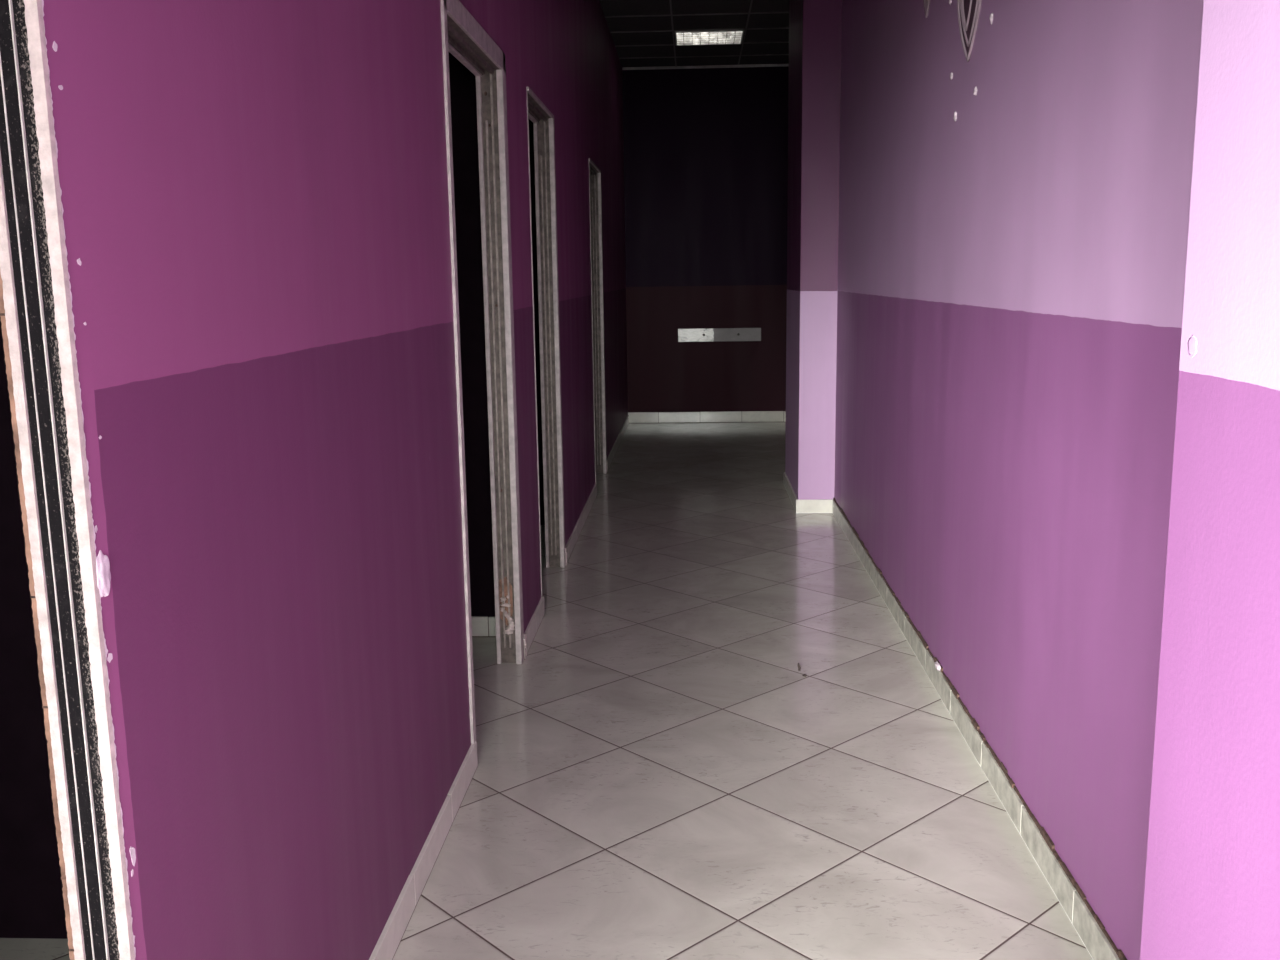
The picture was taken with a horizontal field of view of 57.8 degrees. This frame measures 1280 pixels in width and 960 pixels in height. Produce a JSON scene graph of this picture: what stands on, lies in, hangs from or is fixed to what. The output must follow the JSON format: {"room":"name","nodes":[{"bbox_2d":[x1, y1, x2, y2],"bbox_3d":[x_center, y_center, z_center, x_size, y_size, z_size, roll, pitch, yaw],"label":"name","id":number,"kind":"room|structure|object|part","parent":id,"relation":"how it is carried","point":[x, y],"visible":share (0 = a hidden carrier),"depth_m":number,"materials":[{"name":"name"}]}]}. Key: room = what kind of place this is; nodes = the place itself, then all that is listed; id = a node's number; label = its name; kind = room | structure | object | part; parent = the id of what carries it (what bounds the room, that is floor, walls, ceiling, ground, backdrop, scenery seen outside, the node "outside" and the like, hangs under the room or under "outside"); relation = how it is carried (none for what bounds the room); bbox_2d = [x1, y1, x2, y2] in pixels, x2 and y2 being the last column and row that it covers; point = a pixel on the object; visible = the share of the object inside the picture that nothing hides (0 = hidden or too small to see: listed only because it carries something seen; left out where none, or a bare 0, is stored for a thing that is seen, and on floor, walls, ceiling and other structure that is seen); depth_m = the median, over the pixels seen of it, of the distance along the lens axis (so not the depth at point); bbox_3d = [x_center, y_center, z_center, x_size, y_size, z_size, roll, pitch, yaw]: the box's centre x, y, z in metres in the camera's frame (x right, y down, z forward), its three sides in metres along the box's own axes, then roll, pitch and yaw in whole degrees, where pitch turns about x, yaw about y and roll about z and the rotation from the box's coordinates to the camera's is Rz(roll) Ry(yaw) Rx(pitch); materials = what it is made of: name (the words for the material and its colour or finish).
{"room":"corridor","nodes":[
{"label":"corridor","id":0,"kind":"room"},
{"bbox_2d":[0,51,544,938],"bbox_3d":[-1.648,-1.159,5.367,2.411,3.150,10.510,0,10,3],"label":"wall","id":1,"kind":"structure","parent":0,"point":[31,893],"depth_m":2.39,"materials":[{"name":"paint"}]},
{"bbox_2d":[471,616,495,636],"bbox_3d":[-1.632,0.562,4.444,2.311,0.079,0.011,0,10,3],"label":"baseboard","id":2,"kind":"structure","parent":1,"relation":"attached to","point":[482,626],"depth_m":4.39,"materials":[{"name":"tile"}]},
{"bbox_2d":[43,0,627,959],"bbox_3d":[-0.409,-1.166,5.308,0.070,3.150,10.510,0,10,3],"label":"wall","id":3,"kind":"structure","parent":0,"point":[255,199],"depth_m":1.79,"materials":[{"name":"purple paint"}]},
{"bbox_2d":[0,0,135,959],"bbox_3d":[-0.615,0.166,0.777,0.074,2.099,0.916,0,10,3],"label":"door frame","id":4,"kind":"structure","parent":3,"relation":"in","point":[68,582],"depth_m":1.18,"materials":[{"name":"white paint"}]},
{"bbox_2d":[440,0,526,743],"bbox_3d":[-0.488,-0.293,3.512,0.096,2.065,0.986,0,10,3],"label":"door frame","id":5,"kind":"structure","parent":3,"relation":"in","point":[463,36],"depth_m":3.84,"materials":[{"name":"white paint"}]},
{"bbox_3d":[-0.475,-0.252,3.035,0.010,1.982,0.036,0,10,3],"label":"casing","id":6,"kind":"part","parent":5,"relation":"part of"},
{"bbox_3d":[-0.525,-1.240,3.315,0.010,0.015,0.848,0,10,3],"label":"head rail","id":7,"kind":"part","parent":5,"relation":"part of","materials":[{"name":"white wood"}]},
{"bbox_3d":[-0.495,-1.240,3.313,0.010,0.015,0.848,0,10,3],"label":"head rail","id":8,"kind":"part","parent":5,"relation":"part of","materials":[{"name":"white wood"}]},
{"bbox_3d":[-0.467,-1.279,3.321,0.010,0.059,0.951,0,10,3],"label":"casing","id":9,"kind":"part","parent":5,"relation":"part of","materials":[{"name":"white wood"}]},
{"bbox_3d":[-0.510,-0.339,3.917,0.015,2.004,0.017,0,10,3],"label":"jamb post","id":10,"kind":"part","parent":5,"relation":"part of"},
{"bbox_3d":[-0.439,-0.340,3.912,0.021,2.004,0.019,0,10,3],"label":"jamb post","id":11,"kind":"part","parent":5,"relation":"part of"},
{"bbox_3d":[-0.432,-0.372,3.940,0.010,2.059,0.049,0,10,3],"label":"casing","id":12,"kind":"part","parent":5,"relation":"part of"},
{"bbox_2d":[526,86,567,595],"bbox_3d":[-0.422,-0.530,4.912,0.098,2.049,0.841,0,10,3],"label":"door frame","id":13,"kind":"structure","parent":3,"relation":"in","point":[542,119],"depth_m":5.23,"materials":[{"name":"white paint"}]},
{"bbox_3d":[-0.460,-1.511,4.707,0.010,0.015,0.748,0,10,3],"label":"head rail","id":14,"kind":"part","parent":13,"relation":"part of","materials":[{"name":"white wood"}]},
{"bbox_3d":[-0.409,-0.500,4.495,0.005,1.964,0.012,0,10,3],"label":"casing","id":15,"kind":"part","parent":13,"relation":"part of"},
{"bbox_3d":[-0.430,-1.511,4.706,0.010,0.015,0.748,0,10,3],"label":"head rail","id":16,"kind":"part","parent":13,"relation":"part of","materials":[{"name":"white wood"}]},
{"bbox_3d":[-0.402,-1.529,4.718,0.010,0.016,0.804,0,10,3],"label":"casing","id":17,"kind":"part","parent":13,"relation":"part of","materials":[{"name":"white wood"}]},
{"bbox_3d":[-0.447,-0.590,5.262,0.015,2.029,0.017,0,10,3],"label":"jamb post","id":18,"kind":"part","parent":13,"relation":"part of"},
{"bbox_3d":[-0.376,-0.590,5.258,0.021,2.029,0.019,0,10,3],"label":"jamb post","id":19,"kind":"part","parent":13,"relation":"part of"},
{"bbox_3d":[-0.370,-0.599,5.278,0.010,2.041,0.026,0,10,3],"label":"casing","id":20,"kind":"part","parent":13,"relation":"part of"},
{"bbox_2d":[369,411,785,959],"bbox_3d":[0.417,0.242,6.036,1.496,0.101,9.490,0,10,3],"label":"baseboard","id":21,"kind":"structure","parent":3,"relation":"attached to","point":[389,940],"depth_m":3.00,"materials":[{"name":"tile"}]},
{"bbox_2d":[589,158,607,482],"bbox_3d":[-0.303,-0.980,7.475,0.097,2.034,0.871,0,10,3],"label":"door frame","id":22,"kind":"structure","parent":3,"relation":"in","point":[595,193],"depth_m":7.82,"materials":[{"name":"white paint"}]},
{"bbox_3d":[-0.290,-0.945,7.044,0.005,1.954,0.012,0,10,3],"label":"casing","id":23,"kind":"part","parent":22,"relation":"part of","materials":[{"name":"white wood"}]},
{"bbox_3d":[-0.282,-1.971,7.282,0.010,0.016,0.834,0,10,3],"label":"casing","id":24,"kind":"part","parent":22,"relation":"part of","materials":[{"name":"white wood"}]},
{"bbox_3d":[-0.256,-1.040,7.836,0.021,2.019,0.019,0,10,3],"label":"jamb post","id":25,"kind":"part","parent":22,"relation":"part of","materials":[{"name":"white wood"}]},
{"bbox_3d":[-0.249,-1.049,7.856,0.010,2.031,0.026,0,10,3],"label":"casing","id":26,"kind":"part","parent":22,"relation":"part of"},
{"bbox_2d":[0,422,1092,959],"bbox_3d":[-0.963,0.564,4.953,5.600,0.120,12.260,0,10,3],"label":"floor","id":27,"kind":"structure","parent":0,"point":[659,775],"depth_m":3.17,"materials":[{"name":"tile"}]},
{"bbox_2d":[599,0,788,66],"bbox_3d":[-1.007,-2.646,4.388,5.600,0.100,12.260,0,10,3],"label":"ceiling","id":28,"kind":"structure","parent":0,"point":[609,7],"depth_m":8.60,"materials":[{"name":"tile"}]},
{"bbox_2d":[605,0,788,66],"bbox_3d":[0.356,-2.741,5.121,1.495,0.007,10.260,0,10,3],"label":"grid","id":29,"kind":"object","parent":28,"relation":"attached to","point":[748,13],"visible":0.7,"depth_m":8.68,"materials":[{"name":"metal"}]},
{"bbox_2d":[675,30,743,45],"bbox_3d":[0.533,-3.409,8.939,0.522,0.013,0.510,0,10,3],"label":"recessed light","id":30,"kind":"object","parent":28,"relation":"in","point":[720,37],"visible":1,"depth_m":8.93,"materials":[{"name":"white plastic"}]},
{"bbox_2d":[622,66,788,411],"bbox_3d":[-0.910,-2.085,10.572,5.200,3.150,0.120,0,10,3],"label":"wall","id":31,"kind":"structure","parent":0,"point":[706,149],"depth_m":10.42,"materials":[{"name":"paint"}]},
{"bbox_2d":[622,64,788,69],"bbox_3d":[0.591,-3.620,10.158,1.493,0.021,0.021,0,10,3],"label":"trim","id":32,"kind":"structure","parent":31,"relation":"attached to","point":[746,65],"depth_m":10.15,"materials":[{"name":"metal"}]},
{"bbox_2d":[678,328,760,341],"bbox_3d":[0.724,-1.322,10.562,0.755,0.120,0.014,0,10,3],"label":"wall plate","id":33,"kind":"object","parent":31,"relation":"attached to","point":[701,334],"visible":1,"depth_m":10.56,"materials":[{"name":"metal"}]},
{"bbox_2d":[785,0,841,499],"bbox_3d":[1.107,-1.446,6.781,0.417,3.150,0.935,0,10,3],"label":"wall pillar","id":34,"kind":"structure","parent":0,"point":[815,26],"depth_m":6.40,"materials":[{"name":"purple paint"}]},
{"bbox_2d":[783,472,832,512],"bbox_3d":[1.017,0.068,7.047,0.216,0.078,0.946,0,10,3],"label":"baseboard","id":35,"kind":"structure","parent":34,"relation":"attached to","point":[821,505],"depth_m":6.58,"materials":[{"name":"tile"}]},
{"bbox_2d":[834,0,1203,959],"bbox_3d":[1.016,-0.903,3.700,0.128,3.150,5.413,0,10,3],"label":"wall","id":36,"kind":"structure","parent":0,"point":[1014,217],"depth_m":2.70,"materials":[{"name":"purple paint"}]},
{"bbox_2d":[923,0,929,17],"bbox_3d":[0.959,-1.728,3.859,0.008,0.360,0.180,0,10,3],"label":"wall ornament","id":37,"kind":"object","parent":36,"relation":"attached to","point":[926,3],"visible":1,"depth_m":3.88,"materials":[{"name":"paint"}]},
{"bbox_3d":[0.960,-1.728,3.859,0.006,0.350,0.170,0,10,3],"label":"plate","id":38,"kind":"part","parent":37,"relation":"part of","materials":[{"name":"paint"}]},
{"bbox_2d":[957,0,981,61],"bbox_3d":[0.932,-1.410,3.266,0.009,0.442,0.308,0,10,3],"label":"wall ornament","id":39,"kind":"object","parent":36,"relation":"attached to","point":[968,10],"visible":1,"depth_m":3.30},
{"bbox_2d":[832,498,1126,959],"bbox_3d":[0.977,0.597,3.995,0.012,0.094,5.268,0,10,3],"label":"baseboard","id":40,"kind":"structure","parent":36,"relation":"attached to","point":[1090,929],"depth_m":2.95,"materials":[{"name":"tile"}]},
{"bbox_2d":[934,661,940,670],"bbox_3d":[0.960,0.600,3.743,0.017,0.028,0.076,0,10,3],"label":"crumb","id":41,"kind":"object","parent":40,"relation":"on","point":[937,665],"visible":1,"depth_m":3.73,"materials":[{"name":"white"}]},
{"bbox_2d":[1140,0,1279,959],"bbox_3d":[0.703,-0.238,-0.056,0.405,3.150,2.437,0,10,3],"label":"wall","id":42,"kind":"structure","parent":0,"point":[1212,885],"depth_m":1.10,"materials":[{"name":"purple paint"}]}
]}

